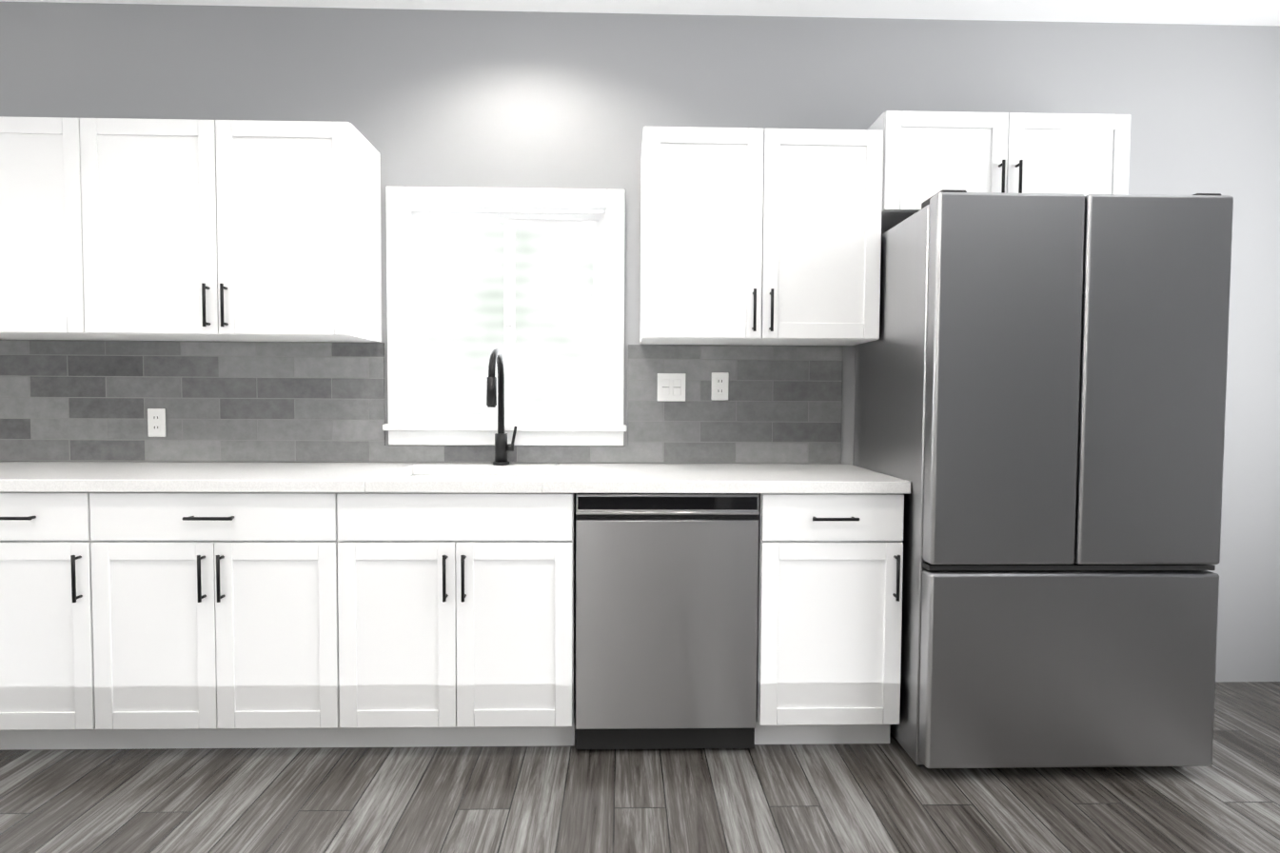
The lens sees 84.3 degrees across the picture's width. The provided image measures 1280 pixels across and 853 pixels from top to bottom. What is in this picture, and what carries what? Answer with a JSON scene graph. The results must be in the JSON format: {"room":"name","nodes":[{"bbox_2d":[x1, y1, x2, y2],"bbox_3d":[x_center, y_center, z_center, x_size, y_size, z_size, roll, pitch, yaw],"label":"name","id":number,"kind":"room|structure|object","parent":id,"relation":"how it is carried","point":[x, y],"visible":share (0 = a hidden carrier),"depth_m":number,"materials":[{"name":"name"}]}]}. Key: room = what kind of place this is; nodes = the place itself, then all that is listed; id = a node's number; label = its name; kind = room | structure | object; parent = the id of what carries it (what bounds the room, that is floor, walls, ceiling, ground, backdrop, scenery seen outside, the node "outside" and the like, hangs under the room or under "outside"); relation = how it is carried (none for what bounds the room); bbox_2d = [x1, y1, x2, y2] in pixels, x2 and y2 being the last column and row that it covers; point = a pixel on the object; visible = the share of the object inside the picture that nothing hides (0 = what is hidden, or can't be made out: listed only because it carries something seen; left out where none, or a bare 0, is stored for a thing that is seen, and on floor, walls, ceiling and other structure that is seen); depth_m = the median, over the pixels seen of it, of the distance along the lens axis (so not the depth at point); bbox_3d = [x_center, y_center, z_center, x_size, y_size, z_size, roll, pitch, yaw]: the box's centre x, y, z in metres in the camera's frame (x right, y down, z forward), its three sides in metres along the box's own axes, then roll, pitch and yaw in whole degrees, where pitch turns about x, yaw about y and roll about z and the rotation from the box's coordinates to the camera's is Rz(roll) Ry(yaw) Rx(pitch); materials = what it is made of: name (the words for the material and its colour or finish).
{"room":"kitchen","nodes":[
{"label":"kitchen","id":0,"kind":"room"},
{"bbox_2d":[0,681,1279,852],"bbox_3d":[-2.278,1.275,-1.031,11.080,0.100,8.160,0,2,-1],"label":"floor","id":1,"kind":"structure","parent":0,"point":[892,797],"depth_m":2.11,"materials":[{"name":"wood"}]},
{"bbox_2d":[0,492,68,749],"bbox_3d":[-2.020,0.640,2.591,0.585,0.890,0.604,0,2,-1],"label":"base cabinet","id":2,"kind":"object","parent":1,"relation":"on","point":[31,581],"depth_m":2.30,"materials":[{"name":"white paint"}]},
{"bbox_2d":[60,492,312,748],"bbox_3d":[-1.393,0.643,2.607,0.910,0.890,0.604,0,2,-1],"label":"base cabinet","id":3,"kind":"object","parent":1,"relation":"on","point":[177,604],"depth_m":2.31,"materials":[{"name":"white paint"}]},
{"bbox_2d":[312,492,576,747],"bbox_3d":[-0.643,0.646,2.626,0.830,0.890,0.604,0,2,-1],"label":"base cabinet","id":4,"kind":"object","parent":1,"relation":"on","point":[440,619],"depth_m":2.33,"materials":[{"name":"white paint"}]},
{"bbox_2d":[0,461,911,495],"bbox_3d":[-1.028,0.180,2.587,3.826,0.040,0.625,0,2,-1],"label":"countertop","id":5,"kind":"structure","parent":4,"relation":"on","point":[561,479],"depth_m":2.34,"materials":[{"name":"white stone"}]},
{"bbox_2d":[486,348,517,465],"bbox_3d":[-0.535,-0.072,2.729,0.101,0.457,0.257,0,2,-1],"label":"faucet","id":6,"kind":"object","parent":5,"relation":"on","point":[502,446],"visible":1,"depth_m":2.81,"materials":[{"name":"black metal"}]},
{"bbox_2d":[575,492,759,748],"bbox_3d":[0.082,0.645,2.626,0.606,0.876,0.599,0,2,-1],"label":"dishwasher","id":7,"kind":"object","parent":1,"relation":"on","point":[666,619],"visible":0.92,"depth_m":2.34,"materials":[{"name":"silver metal"}]},
{"bbox_2d":[754,495,904,744],"bbox_3d":[0.631,0.652,2.658,0.478,0.890,0.604,0,2,-1],"label":"base cabinet","id":8,"kind":"object","parent":1,"relation":"on","point":[830,577],"depth_m":2.36,"materials":[{"name":"white paint"}]},
{"bbox_2d":[853,189,1233,767],"bbox_3d":[1.347,0.183,2.557,0.918,1.842,0.745,0,2,-1],"label":"refrigerator","id":9,"kind":"object","parent":1,"relation":"on","point":[1040,384],"visible":1,"depth_m":2.19,"materials":[{"name":"silver metal"}]},
{"bbox_2d":[0,1,1279,681],"bbox_3d":[-2.372,-0.305,2.919,11.080,2.750,0.140,0,2,-1],"label":"wall","id":10,"kind":"structure","parent":0,"point":[480,99],"depth_m":2.88,"materials":[{"name":"grey paint"}]},
{"bbox_2d":[0,116,76,339],"bbox_3d":[-2.430,-0.721,2.665,1.002,0.760,0.329,0,2,-1],"label":"upper cabinet","id":11,"kind":"object","parent":10,"relation":"attached to","point":[29,308],"depth_m":2.51,"materials":[{"name":"white paint"}]},
{"bbox_2d":[53,117,381,342],"bbox_3d":[-1.545,-0.717,2.687,1.002,0.760,0.329,0,2,-1],"label":"upper cabinet","id":12,"kind":"object","parent":10,"relation":"attached to","point":[172,229],"depth_m":2.53,"materials":[{"name":"white paint"}]},
{"bbox_2d":[0,339,843,463],"bbox_3d":[-1.056,-0.096,2.883,3.786,0.486,0.011,0,2,-1],"label":"tile backsplash","id":13,"kind":"structure","parent":10,"relation":"attached to","point":[77,401],"depth_m":2.85,"materials":[{"name":"grey tile"}]},
{"bbox_2d":[147,408,165,436],"bbox_3d":[-1.951,-0.015,2.855,0.070,0.115,0.008,0,2,-1],"label":"outlet","id":14,"kind":"object","parent":13,"relation":"attached to","point":[156,422],"visible":1,"depth_m":2.85,"materials":[{"name":"white plastic"}]},
{"bbox_2d":[657,373,685,401],"bbox_3d":[0.129,-0.161,2.901,0.116,0.115,0.010,0,2,-1],"label":"double light switch","id":15,"kind":"object","parent":13,"relation":"attached to","point":[671,386],"visible":1,"depth_m":2.90,"materials":[{"name":"white plastic"}]},
{"bbox_2d":[710,372,728,400],"bbox_3d":[0.329,-0.165,2.906,0.070,0.115,0.008,0,2,-1],"label":"outlet","id":16,"kind":"object","parent":13,"relation":"attached to","point":[719,384],"visible":1,"depth_m":2.90,"materials":[{"name":"white plastic"}]},
{"bbox_2d":[382,186,626,445],"bbox_3d":[-0.546,-0.445,2.932,0.984,1.042,0.175,0,2,-1],"label":"window","id":17,"kind":"structure","parent":10,"relation":"in","point":[528,284],"depth_m":2.97,"materials":[{"name":"white glass"}]},
{"bbox_2d":[639,126,883,346],"bbox_3d":[0.444,-0.707,2.720,0.875,0.760,0.364,0,2,-1],"label":"upper cabinet","id":18,"kind":"object","parent":10,"relation":"attached to","point":[751,236],"visible":1,"depth_m":2.58,"materials":[{"name":"white paint"}]},
{"bbox_2d":[866,110,1130,231],"bbox_3d":[1.342,-0.973,2.732,0.911,0.360,0.364,0,2,-1],"label":"upper cabinet","id":19,"kind":"object","parent":10,"relation":"attached to","point":[926,155],"visible":0.56,"depth_m":2.59,"materials":[{"name":"white paint"}]},
{"bbox_2d":[0,0,1279,25],"bbox_3d":[-2.263,-1.572,-1.142,11.080,0.100,8.160,0,2,-1],"label":"ceiling","id":20,"kind":"structure","parent":0,"point":[1249,12],"depth_m":2.81,"materials":[{"name":"white paint"}]}
]}

